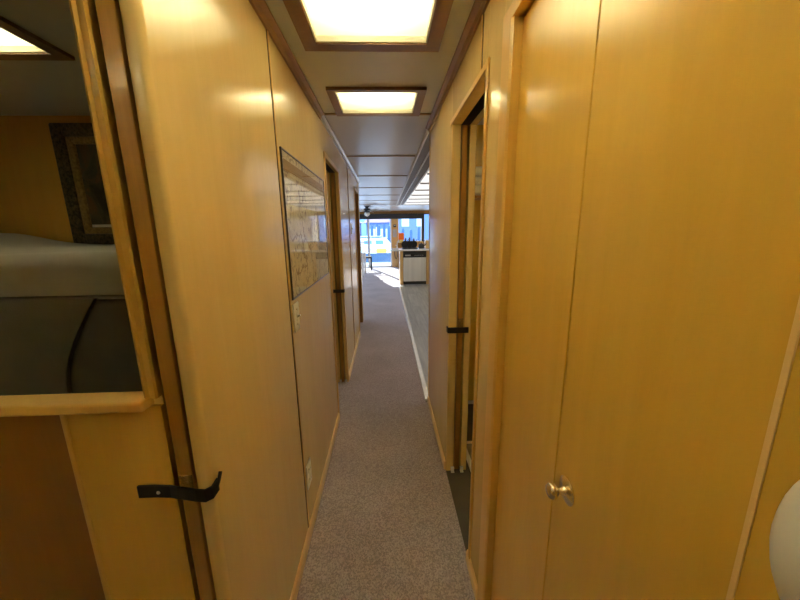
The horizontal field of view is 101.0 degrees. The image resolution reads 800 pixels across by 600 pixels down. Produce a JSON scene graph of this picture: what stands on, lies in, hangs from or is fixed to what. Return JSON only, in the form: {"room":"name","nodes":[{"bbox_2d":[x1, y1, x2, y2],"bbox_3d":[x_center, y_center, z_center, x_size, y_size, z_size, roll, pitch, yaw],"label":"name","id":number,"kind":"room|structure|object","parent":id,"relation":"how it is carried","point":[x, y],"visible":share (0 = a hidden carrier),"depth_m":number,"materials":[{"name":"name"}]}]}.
{"room":"ship interior","nodes":[
{"label":"ship interior","id":0,"kind":"room"},
{"bbox_2d":[0,116,91,242],"bbox_3d":[-1.697,-0.093,2.235,2.185,2.098,0.050,-1,12,-2],"label":"wall","id":1,"kind":"structure","parent":0,"point":[32,202],"depth_m":2.05,"materials":[{"name":"brown wood"}]},
{"bbox_2d":[48,123,114,243],"bbox_3d":[-1.798,-0.705,2.053,0.565,0.723,0.045,-1,12,-2],"label":"framed painting","id":2,"kind":"object","parent":1,"relation":"attached to","point":[74,145],"visible":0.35,"depth_m":2.04,"materials":[{"name":"wood"}]},
{"bbox_2d":[0,403,198,599],"bbox_3d":[-1.130,0.741,0.804,1.271,1.045,0.060,-1,12,-2],"label":"wall","id":3,"kind":"structure","parent":0,"point":[143,543],"depth_m":0.75,"materials":[{"name":"brown wood"}]},
{"bbox_2d":[0,391,153,416],"bbox_3d":[-1.146,0.225,0.666,1.252,0.023,0.056,-1,12,-2],"label":"trim","id":4,"kind":"structure","parent":3,"relation":"on","point":[103,402],"depth_m":0.66,"materials":[{"name":"brown wood"}]},
{"bbox_2d":[59,415,111,599],"bbox_3d":[-0.694,0.735,0.805,0.011,1.045,0.034,-1,12,-2],"label":"trim","id":5,"kind":"structure","parent":3,"relation":"attached to","point":[63,418],"depth_m":0.73,"materials":[{"name":"brown wood"}]},
{"bbox_2d":[137,471,221,501],"bbox_3d":[-0.487,0.412,0.726,0.178,0.048,0.041,-1,12,-2],"label":"strap","id":6,"kind":"object","parent":3,"relation":"attached to","point":[144,491],"visible":1,"depth_m":0.72,"materials":[{"name":"black rubber"}]},
{"bbox_2d":[92,0,341,599],"bbox_3d":[-0.587,-0.170,2.527,0.057,2.098,3.740,-1,12,-2],"label":"wall","id":7,"kind":"structure","parent":0,"point":[328,175],"depth_m":2.74,"materials":[{"name":"brown wood"}]},
{"bbox_2d":[68,0,162,399],"bbox_3d":[-0.527,-0.304,0.589,0.036,1.032,0.039,-1,12,-2],"label":"trim","id":8,"kind":"structure","parent":7,"relation":"attached to","point":[83,13],"depth_m":0.60,"materials":[{"name":"brown wood"}]},
{"bbox_2d":[331,173,344,381],"bbox_3d":[-0.564,-0.235,3.233,0.024,1.930,0.636,-1,12,-2],"label":"pocket door","id":9,"kind":"structure","parent":7,"relation":"in","point":[333,185],"depth_m":2.92,"materials":[{"name":"brown wood"}]},
{"bbox_2d":[118,0,363,599],"bbox_3d":[-0.564,-0.243,2.868,0.127,2.098,4.486,-1,12,-2],"label":"wall","id":10,"kind":"structure","parent":0,"point":[200,76],"depth_m":0.87,"materials":[{"name":"brown wood"}]},
{"bbox_2d":[95,0,215,599],"bbox_3d":[-0.481,0.176,1.008,0.032,2.050,0.663,-1,12,-2],"label":"pocket door","id":11,"kind":"structure","parent":10,"relation":"in","point":[108,11],"depth_m":0.62,"materials":[{"name":"brown wood"}]},
{"bbox_2d":[249,0,323,118],"bbox_3d":[-0.441,-0.954,1.237,0.032,0.033,1.570,-1,12,-2],"label":"trim","id":12,"kind":"structure","parent":10,"relation":"attached to","point":[260,7],"depth_m":1.25,"materials":[{"name":"brown wood"}]},
{"bbox_2d":[266,30,309,527],"bbox_3d":[-0.437,0.072,1.330,0.004,2.018,0.012,-1,12,-2],"label":"trim","id":13,"kind":"structure","parent":10,"relation":"attached to","point":[267,30],"depth_m":1.28,"materials":[{"name":"brown wood"}]},
{"bbox_2d":[292,301,300,332],"bbox_3d":[-0.431,0.071,1.396,0.020,0.120,0.076,-1,12,-2],"label":"light switch","id":14,"kind":"object","parent":10,"relation":"attached to","point":[296,316],"visible":1,"depth_m":1.39,"materials":[{"name":"beige plastic"}]},
{"bbox_2d":[279,146,328,299],"bbox_3d":[-0.459,-0.373,1.704,0.008,0.585,0.861,-1,12,-2],"label":"chart","id":15,"kind":"object","parent":10,"relation":"attached to","point":[303,190],"visible":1,"depth_m":1.55,"materials":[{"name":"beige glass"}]},
{"bbox_2d":[306,457,311,489],"bbox_3d":[-0.426,0.816,1.551,0.010,0.120,0.076,-1,12,-2],"label":"power outlet","id":16,"kind":"object","parent":10,"relation":"attached to","point":[308,467],"visible":1,"depth_m":1.54,"materials":[{"name":"beige plastic"}]},
{"bbox_2d":[290,413,339,599],"bbox_3d":[-0.427,1.046,1.708,0.011,0.055,1.620,-1,12,-2],"label":"baseboard","id":17,"kind":"structure","parent":10,"relation":"attached to","point":[296,585],"depth_m":1.58,"materials":[{"name":"brown wood"}]},
{"bbox_2d":[326,163,334,172],"bbox_3d":[-0.549,-0.991,2.437,0.047,0.002,0.590,-1,12,-2],"label":"trim","id":18,"kind":"structure","parent":10,"relation":"attached to","point":[328,168],"depth_m":2.58,"materials":[{"name":"brown wood"}]},
{"bbox_2d":[323,151,338,172],"bbox_3d":[-0.501,-1.008,2.440,0.006,0.030,0.670,-1,12,-2],"label":"trim","id":19,"kind":"structure","parent":10,"relation":"attached to","point":[325,155],"depth_m":2.37,"materials":[{"name":"brown wood"}]},
{"bbox_2d":[323,152,339,412],"bbox_3d":[-0.476,-0.025,2.324,0.006,1.895,0.033,-1,12,-2],"label":"trim","id":20,"kind":"structure","parent":10,"relation":"attached to","point":[324,152],"depth_m":2.29,"materials":[{"name":"brown wood"}]},
{"bbox_2d":[333,289,344,292],"bbox_3d":[-0.541,-0.079,2.929,0.103,0.030,0.020,-4,12,-13],"label":"strap","id":21,"kind":"object","parent":10,"relation":"attached to","point":[337,290],"visible":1,"depth_m":2.92,"materials":[{"name":"black rubber"}]},
{"bbox_2d":[320,115,359,183],"bbox_3d":[-0.537,-1.421,3.425,0.028,0.029,2.910,-1,12,-2],"label":"trim","id":22,"kind":"structure","parent":10,"relation":"attached to","point":[323,119],"depth_m":2.62,"materials":[{"name":"wood"}]},
{"bbox_2d":[338,170,348,381],"bbox_3d":[-0.502,-0.156,2.941,0.006,1.895,0.045,-1,12,-2],"label":"trim","id":23,"kind":"structure","parent":10,"relation":"attached to","point":[338,170],"depth_m":2.91,"materials":[{"name":"brown wood"}]},
{"bbox_2d":[347,170,354,342],"bbox_3d":[-0.534,-0.412,3.611,0.005,2.018,0.014,-1,12,-2],"label":"trim","id":24,"kind":"structure","parent":10,"relation":"attached to","point":[347,170],"depth_m":3.58,"materials":[{"name":"brown wood"}]},
{"bbox_2d":[349,331,360,379],"bbox_3d":[-0.518,0.593,3.843,0.011,0.055,1.410,-1,12,-2],"label":"baseboard","id":25,"kind":"structure","parent":10,"relation":"attached to","point":[355,350],"depth_m":3.66,"materials":[{"name":"brown wood"}]},
{"bbox_2d":[354,189,362,325],"bbox_3d":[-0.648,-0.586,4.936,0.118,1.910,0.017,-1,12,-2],"label":"trim","id":26,"kind":"structure","parent":10,"relation":"attached to","point":[356,195],"depth_m":4.92,"materials":[{"name":"brown wood"}]},
{"bbox_2d":[0,0,483,210],"bbox_3d":[-0.725,-1.905,5.458,4.450,0.080,13.920,-1,12,-2],"label":"ceiling","id":27,"kind":"structure","parent":0,"point":[27,87],"depth_m":1.56,"materials":[{"name":"white paint"}]},
{"bbox_2d":[0,16,74,60],"bbox_3d":[-1.567,-0.980,1.097,0.535,0.135,0.423,-1,12,-2],"label":"ceiling light","id":28,"kind":"object","parent":27,"relation":"attached to","point":[16,43],"visible":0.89,"depth_m":1.26,"materials":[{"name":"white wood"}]},
{"bbox_2d":[0,28,33,45],"bbox_3d":[-1.566,-0.941,1.107,0.427,0.003,0.315,-1,12,-2],"label":"diffuser","id":29,"kind":"object","parent":28,"relation":"attached to","point":[6,38],"depth_m":1.23,"materials":[{"name":"white plastic"}]},
{"bbox_2d":[283,0,453,51],"bbox_3d":[-0.100,-0.995,1.073,0.519,0.135,0.418,-1,12,-2],"label":"ceiling light","id":30,"kind":"object","parent":27,"relation":"attached to","point":[320,25],"visible":1,"depth_m":1.15,"materials":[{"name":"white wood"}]},
{"bbox_2d":[304,0,432,35],"bbox_3d":[-0.100,-0.955,1.081,0.408,0.003,0.307,-1,12,-2],"label":"diffuser","id":31,"kind":"object","parent":30,"relation":"attached to","point":[326,17],"depth_m":1.12,"materials":[{"name":"white plastic"}]},
{"bbox_2d":[360,206,390,216],"bbox_3d":[-0.957,-2.645,9.860,1.384,0.298,1.388,-1,12,-2],"label":"ceiling fan","id":32,"kind":"object","parent":27,"relation":"hanging from","point":[366,210],"visible":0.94,"depth_m":9.77,"materials":[{"name":"metal"}]},
{"bbox_2d":[326,87,426,115],"bbox_3d":[-0.126,-1.153,1.820,0.503,0.135,0.390,-1,12,-2],"label":"ceiling light","id":33,"kind":"object","parent":27,"relation":"attached to","point":[346,101],"visible":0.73,"depth_m":1.83,"materials":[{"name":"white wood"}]},
{"bbox_2d":[338,93,414,108],"bbox_3d":[-0.127,-1.114,1.828,0.412,0.003,0.311,-1,12,-2],"label":"diffuser","id":34,"kind":"object","parent":33,"relation":"attached to","point":[347,100],"depth_m":1.85,"materials":[{"name":"white plastic"}]},
{"bbox_2d":[324,113,430,114],"bbox_3d":[-0.132,-1.138,2.020,0.660,0.008,0.022,-1,12,-2],"label":"trim","id":35,"kind":"structure","parent":27,"relation":"attached to","point":[324,113],"depth_m":2.00,"materials":[{"name":"brown wood"}]},
{"bbox_2d":[347,155,414,156],"bbox_3d":[-0.181,-1.381,3.169,0.660,0.008,0.022,-1,12,-2],"label":"trim","id":36,"kind":"structure","parent":27,"relation":"attached to","point":[413,155],"depth_m":3.16,"materials":[{"name":"brown wood"}]},
{"bbox_2d":[367,187,402,187],"bbox_3d":[-1.450,-1.854,5.470,3.000,0.008,0.022,-1,12,-2],"label":"trim","id":37,"kind":"structure","parent":27,"relation":"attached to","point":[367,187],"depth_m":5.50,"materials":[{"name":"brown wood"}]},
{"bbox_2d":[404,203,428,204],"bbox_3d":[0.725,-2.571,8.766,1.170,0.029,0.860,-1,12,-2],"label":"recessed light","id":38,"kind":"object","parent":27,"relation":"in","point":[405,203],"visible":0.41,"depth_m":9.13,"materials":[{"name":"grey"}]},
{"bbox_2d":[406,199,428,202],"bbox_3d":[0.761,-2.393,7.925,1.170,0.029,0.860,-1,12,-2],"label":"recessed light","id":39,"kind":"object","parent":27,"relation":"in","point":[408,200],"visible":0.32,"depth_m":8.21,"materials":[{"name":"grey"}]},
{"bbox_2d":[409,196,428,199],"bbox_3d":[0.797,-2.214,7.085,1.170,0.029,0.860,-1,12,-2],"label":"recessed light","id":40,"kind":"object","parent":27,"relation":"in","point":[410,197],"visible":0.2,"depth_m":7.22,"materials":[{"name":"grey"}]},
{"bbox_2d":[411,190,428,195],"bbox_3d":[0.833,-2.036,6.244,1.170,0.029,0.860,-1,12,-2],"label":"recessed light","id":41,"kind":"object","parent":27,"relation":"in","point":[415,193],"visible":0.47,"depth_m":6.41,"materials":[{"name":"grey"}]},
{"bbox_2d":[415,183,428,190],"bbox_3d":[0.869,-1.858,5.404,1.170,0.029,0.860,-1,12,-2],"label":"recessed light","id":42,"kind":"object","parent":27,"relation":"in","point":[421,187],"visible":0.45,"depth_m":5.50,"materials":[{"name":"grey"}]},
{"bbox_2d":[420,174,428,183],"bbox_3d":[0.905,-1.680,4.563,1.170,0.029,0.860,-1,12,-2],"label":"recessed light","id":43,"kind":"object","parent":27,"relation":"in","point":[425,180],"visible":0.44,"depth_m":4.71,"materials":[{"name":"grey plastic"}]},
{"bbox_2d":[366,263,390,266],"bbox_3d":[-0.849,-1.377,13.550,5.800,0.080,1.570,-1,12,-2],"label":"floor","id":44,"kind":"structure","parent":0,"point":[386,264],"depth_m":13.88,"materials":[{"name":"white"}]},
{"bbox_2d":[366,253,390,261],"bbox_3d":[-0.882,-1.792,14.203,5.460,0.460,0.060,-1,12,-2],"label":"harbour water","id":45,"kind":"structure","parent":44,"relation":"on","point":[376,257],"depth_m":14.19,"materials":[{"name":"blue liquid"}]},
{"bbox_2d":[296,267,474,599],"bbox_3d":[-0.697,0.215,5.909,4.450,0.060,13.920,-1,12,-2],"label":"floor","id":46,"kind":"structure","parent":0,"point":[387,527],"depth_m":1.84,"materials":[{"name":"carpet"}]},
{"bbox_2d":[0,233,142,395],"bbox_3d":[-1.730,0.375,1.677,1.755,1.414,1.112,-1,12,-2],"label":"bunk bed","id":47,"kind":"object","parent":46,"relation":"on","point":[65,328],"visible":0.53,"depth_m":1.09,"materials":[{"name":"white fabric"},{"name":"dark gray fabric"}]},
{"bbox_2d":[0,298,96,395],"bbox_3d":[-1.785,0.302,1.108,1.605,0.595,0.034,-1,12,-2],"label":"bedspread","id":48,"kind":"object","parent":47,"relation":"on","point":[48,345],"depth_m":1.10,"materials":[{"name":"grey fabric"}]},
{"bbox_2d":[361,250,366,276],"bbox_3d":[-1.509,-1.169,10.533,0.840,0.745,1.200,-1,12,-2],"label":"dining table","id":49,"kind":"object","parent":46,"relation":"on","point":[363,252],"visible":0.51,"depth_m":10.06,"materials":[{"name":"white"}]},
{"bbox_2d":[361,256,371,269],"bbox_3d":[-1.217,-1.542,11.847,0.400,0.920,0.400,-1,12,-2],"label":"dining chair","id":50,"kind":"object","parent":46,"relation":"on","point":[370,257],"visible":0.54,"depth_m":11.72,"materials":[{"name":"black paint"}]},
{"bbox_2d":[397,233,403,268],"bbox_3d":[0.054,-1.823,12.200,0.280,1.290,0.280,-1,12,-2],"label":"lamp","id":51,"kind":"object","parent":46,"relation":"on","point":[401,235],"visible":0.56,"depth_m":12.02,"materials":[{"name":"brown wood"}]},
{"bbox_2d":[399,251,402,284],"bbox_3d":[0.028,-0.892,8.838,0.080,0.868,0.656,-1,12,-2],"label":"base cabinet","id":52,"kind":"object","parent":46,"relation":"on","point":[400,252],"visible":0.86,"depth_m":8.55,"materials":[{"name":"brown wood"}]},
{"bbox_2d":[399,284,427,399],"bbox_3d":[0.108,0.217,5.676,0.050,0.012,5.964,-1,12,-2],"label":"trim","id":53,"kind":"structure","parent":46,"relation":"on","point":[418,362],"depth_m":3.75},
{"bbox_2d":[403,251,425,283],"bbox_3d":[0.372,-0.890,8.821,0.596,0.862,0.619,-1,12,-2],"label":"dishwasher","id":54,"kind":"object","parent":46,"relation":"on","point":[414,262],"visible":1,"depth_m":8.52,"materials":[{"name":"metal"}]},
{"bbox_2d":[426,251,428,283],"bbox_3d":[1.008,-0.908,8.854,0.670,0.868,0.701,-1,12,-2],"label":"base cabinet","id":55,"kind":"object","parent":46,"relation":"on","point":[427,252],"visible":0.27,"depth_m":8.54,"materials":[{"name":"brown wood"}]},
{"bbox_2d":[391,248,428,250],"bbox_3d":[0.559,-1.358,8.821,1.590,0.037,0.840,-1,12,-2],"label":"countertop","id":56,"kind":"structure","parent":55,"relation":"on","point":[392,249],"depth_m":8.42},
{"bbox_2d":[418,240,426,247],"bbox_3d":[0.601,-1.511,8.901,0.215,0.228,0.195,-1,12,-2],"label":"kettle","id":57,"kind":"object","parent":56,"relation":"on","point":[421,245],"visible":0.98,"depth_m":8.86,"materials":[{"name":"metal"}]},
{"bbox_2d":[424,239,428,247],"bbox_3d":[0.803,-1.537,9.019,0.270,0.225,0.320,-1,12,-2],"label":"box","id":58,"kind":"object","parent":56,"relation":"on","point":[425,240],"visible":0.46,"depth_m":8.88,"materials":[{"name":"beige cardboard"}]},
{"bbox_3d":[0.260,-1.400,8.902,0.420,0.020,0.320,-1,12,-2],"label":"tray","id":59,"kind":"object","parent":56,"relation":"on","visible":0},
{"bbox_2d":[401,240,408,247],"bbox_3d":[0.131,-1.500,8.809,0.196,0.232,0.030,-1,12,-2],"label":"pan","id":60,"kind":"object","parent":59,"relation":"on","point":[404,244],"visible":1,"depth_m":8.82,"materials":[{"name":"black metal"}]},
{"bbox_2d":[407,239,412,247],"bbox_3d":[0.248,-1.515,8.872,0.196,0.232,0.030,-1,12,-2],"label":"pan","id":61,"kind":"object","parent":59,"relation":"on","point":[410,243],"visible":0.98,"depth_m":8.88,"materials":[{"name":"black metal"}]},
{"bbox_2d":[412,240,416,247],"bbox_3d":[0.371,-1.530,8.935,0.196,0.232,0.030,-1,12,-2],"label":"pan","id":62,"kind":"object","parent":59,"relation":"on","point":[413,242],"visible":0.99,"depth_m":8.95,"materials":[{"name":"black metal"}]},
{"bbox_2d":[466,441,471,471],"bbox_3d":[0.582,0.975,2.074,0.344,0.016,0.275,-1,12,-2],"label":"bath mat","id":63,"kind":"object","parent":46,"relation":"on","point":[469,443],"visible":0.08,"depth_m":2.08,"materials":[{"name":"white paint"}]},
{"bbox_2d":[360,210,428,266],"bbox_3d":[-1.003,-2.285,12.497,4.450,2.098,0.060,-1,12,-2],"label":"wall","id":64,"kind":"structure","parent":0,"point":[393,221],"depth_m":12.36,"materials":[{"name":"brown wood"}]},
{"bbox_2d":[361,219,368,267],"bbox_3d":[-1.482,-2.221,12.485,0.590,1.990,0.050,-1,12,-2],"label":"window","id":65,"kind":"structure","parent":64,"relation":"in","point":[367,219],"depth_m":12.48,"materials":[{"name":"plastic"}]},
{"bbox_2d":[368,219,391,266],"bbox_3d":[-0.750,-2.237,12.513,0.875,1.990,0.050,-1,12,-2],"label":"door","id":66,"kind":"structure","parent":64,"relation":"in","point":[368,219],"depth_m":12.50,"materials":[{"name":"white paint"}]},
{"bbox_2d":[393,229,396,236],"bbox_3d":[-0.200,-2.517,12.448,0.150,0.290,0.006,-1,12,-2],"label":"notice","id":67,"kind":"object","parent":64,"relation":"attached to","point":[394,230],"visible":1,"depth_m":12.44,"materials":[{"name":"white paper"}]},
{"bbox_2d":[459,125,476,469],"bbox_3d":[0.345,-0.100,2.137,0.035,2.098,0.810,-1,12,-2],"label":"wall","id":68,"kind":"structure","parent":0,"point":[472,129],"depth_m":1.73,"materials":[{"name":"brown wood"}]},
{"bbox_2d":[468,125,483,399],"bbox_3d":[0.999,-0.202,2.502,1.304,2.068,0.010,-1,12,-2],"label":"wall","id":69,"kind":"structure","parent":0,"point":[479,148],"depth_m":2.48,"materials":[{"name":"brown wood"}]},
{"bbox_2d":[475,195,480,199],"bbox_3d":[0.609,-0.658,2.291,0.480,0.118,0.180,-1,12,-2],"label":"wall shelf","id":70,"kind":"object","parent":69,"relation":"attached to","point":[477,197],"visible":0.02,"depth_m":2.19,"materials":[{"name":"brown wood"}]},
{"bbox_2d":[475,184,480,194],"bbox_3d":[0.573,-0.750,2.265,0.370,0.075,0.150,-1,12,-2],"label":"folded towel","id":71,"kind":"object","parent":70,"relation":"on","point":[477,186],"visible":0.02,"depth_m":2.19,"materials":[{"name":"beige fabric"}]},
{"bbox_2d":[475,176,481,183],"bbox_3d":[0.572,-0.812,2.252,0.370,0.050,0.150,-1,12,-2],"label":"folded towel","id":72,"kind":"object","parent":71,"relation":"on","point":[478,179],"visible":0.02,"depth_m":2.18,"materials":[{"name":"beige fabric"}]},
{"bbox_2d":[476,166,481,175],"bbox_3d":[0.571,-0.865,2.240,0.370,0.060,0.150,-1,12,-2],"label":"folded towel","id":73,"kind":"object","parent":72,"relation":"on","point":[478,168],"visible":0.02,"depth_m":2.17,"materials":[{"name":"beige fabric"}]},
{"bbox_2d":[429,0,799,599],"bbox_3d":[0.362,0.201,0.723,0.121,2.098,3.700,-1,12,-2],"label":"wall","id":74,"kind":"structure","parent":0,"point":[445,139],"depth_m":1.20,"materials":[{"name":"brown wood"}]},
{"bbox_2d":[396,130,428,205],"bbox_3d":[0.051,-1.942,5.832,0.016,0.025,7.200,-1,12,-2],"label":"trim","id":75,"kind":"structure","parent":74,"relation":"attached to","point":[427,131],"depth_m":3.19,"materials":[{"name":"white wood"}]},
{"bbox_2d":[397,134,428,204],"bbox_3d":[0.147,-1.951,5.834,0.176,0.011,7.200,-1,12,-2],"label":"trim","id":76,"kind":"structure","parent":74,"relation":"attached to","point":[425,149],"depth_m":3.99,"materials":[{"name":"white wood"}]},
{"bbox_2d":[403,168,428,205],"bbox_3d":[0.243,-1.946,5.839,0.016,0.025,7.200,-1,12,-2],"label":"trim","id":77,"kind":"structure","parent":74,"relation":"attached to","point":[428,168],"depth_m":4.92,"materials":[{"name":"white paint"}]},
{"bbox_2d":[428,133,429,395],"bbox_3d":[0.285,-0.183,2.534,0.128,2.098,0.025,-1,12,-2],"label":"trim","id":78,"kind":"structure","parent":74,"relation":"attached to","point":[429,133],"depth_m":2.46,"materials":[{"name":"brown wood"}]},
{"bbox_2d":[427,396,445,469],"bbox_3d":[0.249,0.901,2.348,0.011,0.055,0.795,-1,12,-2],"label":"baseboard","id":79,"kind":"structure","parent":74,"relation":"attached to","point":[428,399],"depth_m":2.22,"materials":[{"name":"brown wood"}]},
{"bbox_2d":[446,326,468,332],"bbox_3d":[0.308,0.160,1.773,0.119,0.037,0.020,0,12,5],"label":"strap","id":80,"kind":"object","parent":74,"relation":"attached to","point":[456,329],"visible":1,"depth_m":1.77,"materials":[{"name":"black rubber"}]},
{"bbox_2d":[426,0,489,132],"bbox_3d":[0.260,-0.871,0.798,0.032,0.033,3.100,-1,12,-2],"label":"trim","id":81,"kind":"structure","parent":74,"relation":"attached to","point":[479,7],"depth_m":1.30,"materials":[{"name":"brown wood"}]},
{"bbox_2d":[453,125,467,468],"bbox_3d":[0.310,-0.005,2.096,0.028,1.930,0.686,-1,12,-2],"label":"pocket door","id":82,"kind":"structure","parent":74,"relation":"in","point":[464,128],"depth_m":1.74,"materials":[{"name":"brown wood"}]},
{"bbox_2d":[450,57,489,125],"bbox_3d":[0.256,-0.784,1.291,0.006,0.020,0.612,-1,12,-2],"label":"trim","id":83,"kind":"structure","parent":74,"relation":"attached to","point":[483,69],"depth_m":1.20,"materials":[{"name":"brown wood"}]},
{"bbox_2d":[466,549,477,599],"bbox_3d":[0.292,1.114,1.343,0.011,0.055,0.160,-1,12,-2],"label":"baseboard","id":84,"kind":"structure","parent":74,"relation":"attached to","point":[468,561],"depth_m":1.32,"materials":[{"name":"brown wood"}]},
{"bbox_2d":[461,92,484,124],"bbox_3d":[0.324,-0.774,1.292,0.042,0.002,0.560,-1,12,-2],"label":"trim","id":85,"kind":"structure","parent":74,"relation":"attached to","point":[479,106],"depth_m":1.39,"materials":[{"name":"brown wood"}]},
{"bbox_2d":[468,57,489,558],"bbox_3d":[0.280,0.199,1.199,0.008,1.905,0.022,-1,12,-2],"label":"trim","id":86,"kind":"structure","parent":74,"relation":"attached to","point":[487,73],"depth_m":1.14,"materials":[{"name":"brown wood"}]},
{"bbox_2d":[480,14,483,70],"bbox_3d":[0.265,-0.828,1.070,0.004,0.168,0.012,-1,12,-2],"label":"trim","id":87,"kind":"structure","parent":74,"relation":"attached to","point":[482,15],"depth_m":1.06,"materials":[{"name":"brown wood"}]},
{"bbox_2d":[477,5,524,599],"bbox_3d":[0.311,0.219,1.032,0.058,1.935,0.073,-1,12,-2],"label":"trim","id":88,"kind":"structure","parent":74,"relation":"attached to","point":[512,39],"depth_m":0.95,"materials":[{"name":"brown wood"}]},
{"bbox_2d":[505,0,534,17],"bbox_3d":[0.314,-0.645,0.501,0.056,0.035,0.750,-1,12,-2],"label":"trim","id":89,"kind":"structure","parent":74,"relation":"attached to","point":[519,7],"depth_m":0.78,"materials":[{"name":"brown wood"}]},
{"bbox_2d":[491,0,601,599],"bbox_3d":[0.330,0.275,0.842,0.022,1.896,0.320,-1,12,-2],"label":"closet door","id":90,"kind":"structure","parent":74,"relation":"in","point":[560,40],"depth_m":0.74,"materials":[{"name":"brown wood"}]},
{"bbox_2d":[543,0,799,599],"bbox_3d":[0.324,0.345,0.513,0.063,1.896,0.346,-1,12,-2],"label":"closet door","id":91,"kind":"structure","parent":74,"relation":"in","point":[686,292],"depth_m":0.39,"materials":[{"name":"brown wood"}]},
{"bbox_2d":[726,296,799,599],"bbox_3d":[0.345,0.366,0.336,0.052,1.935,0.006,-1,12,-2],"label":"trim","id":92,"kind":"structure","parent":74,"relation":"attached to","point":[794,337],"depth_m":0.28,"materials":[{"name":"brown wood"}]},
{"bbox_2d":[769,480,799,599],"bbox_3d":[0.266,0.145,0.165,0.112,0.140,0.100,-1,12,-2],"label":"globe","id":93,"kind":"object","parent":74,"relation":"attached to","point":[784,539],"visible":1,"depth_m":0.18,"materials":[{"name":"frosted white glass"}]},
{"bbox_3d":[0.583,-1.763,12.676,1.290,0.960,0.060,-1,12,-2],"label":"wall","id":94,"kind":"structure","parent":0,"visible":0},
{"bbox_2d":[398,213,421,240],"bbox_3d":[0.375,-2.730,12.456,0.900,1.030,0.050,-1,12,-2],"label":"window","id":95,"kind":"structure","parent":94,"relation":"in","point":[419,213],"depth_m":12.45,"materials":[{"name":"white paint"}]},
{"bbox_2d":[360,213,423,218],"bbox_3d":[-0.925,-3.094,12.239,3.620,0.185,0.105,-1,12,-2],"label":"roller blind","id":96,"kind":"object","parent":95,"relation":"attached to","point":[421,215],"visible":0.56,"depth_m":12.21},
{"label":"outside","id":97,"kind":"structure","parent":0,"visible":0},
{"bbox_3d":[-3.591,-15.742,84.958,120.000,0.250,147.100,-1,12,-2],"label":"harbour water","id":98,"kind":"object","parent":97,"visible":0},
{"bbox_2d":[360,219,389,235],"bbox_3d":[-3.993,-20.864,92.602,120.000,6.800,10.000,-1,12,-2],"label":"shore","id":99,"kind":"structure","parent":98,"relation":"on","point":[363,226],"depth_m":87.63,"materials":[{"name":"teal"}]},
{"bbox_2d":[361,227,390,251],"bbox_3d":[-1.491,-3.481,21.298,6.000,2.390,2.000,-1,12,-2],"label":"motor boat","id":100,"kind":"object","parent":98,"relation":"on","point":[375,243],"visible":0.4,"depth_m":20.59,"materials":[{"name":"white plastic"}]},
{"bbox_2d":[363,219,389,238],"bbox_3d":[-2.237,-7.052,34.218,2.850,4.220,4.600,-1,12,-2],"label":"boathouse","id":101,"kind":"object","parent":98,"relation":"in","point":[373,222],"visible":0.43,"depth_m":32.12,"materials":[{"name":"white"}]},
{"bbox_2d":[366,252,390,263],"bbox_3d":[-1.194,-1.905,17.041,7.000,0.970,3.000,-1,12,-2],"label":"floating dock","id":102,"kind":"object","parent":98,"relation":"on","point":[366,252],"visible":0.02,"depth_m":15.55,"materials":[{"name":"white"}]},
{"bbox_2d":[376,248,386,252],"bbox_3d":[-0.956,-2.538,17.019,0.600,0.270,0.270,-1,12,-2],"label":"buoy","id":103,"kind":"object","parent":102,"relation":"on","point":[378,250],"visible":0.89,"depth_m":16.91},
{"bbox_2d":[383,224,385,237],"bbox_3d":[-1.172,-4.406,25.003,0.200,2.650,0.200,-1,12,-2],"label":"mooring pile","id":104,"kind":"object","parent":98,"relation":"in","point":[384,225],"visible":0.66,"depth_m":24.78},
{"bbox_2d":[388,226,389,241],"bbox_3d":[-0.803,-4.299,24.837,0.200,2.500,0.200,-1,12,-2],"label":"mooring pile","id":105,"kind":"object","parent":98,"relation":"in","point":[388,226],"visible":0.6,"depth_m":24.61,"materials":[{"name":"blue"}]},
{"bbox_2d":[399,214,428,240],"bbox_3d":[2.543,-7.475,33.310,6.250,5.300,4.600,-1,12,-2],"label":"boathouse","id":106,"kind":"object","parent":98,"relation":"on","point":[407,224],"visible":0.24,"depth_m":31.32,"materials":[{"name":"blue"}]},
{"bbox_2d":[417,227,419,240],"bbox_3d":[1.439,-4.382,25.325,0.200,2.400,0.200,-1,12,-2],"label":"mooring pile","id":107,"kind":"object","parent":98,"relation":"in","point":[418,228],"visible":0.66,"depth_m":25.12,"materials":[{"name":"blue"}]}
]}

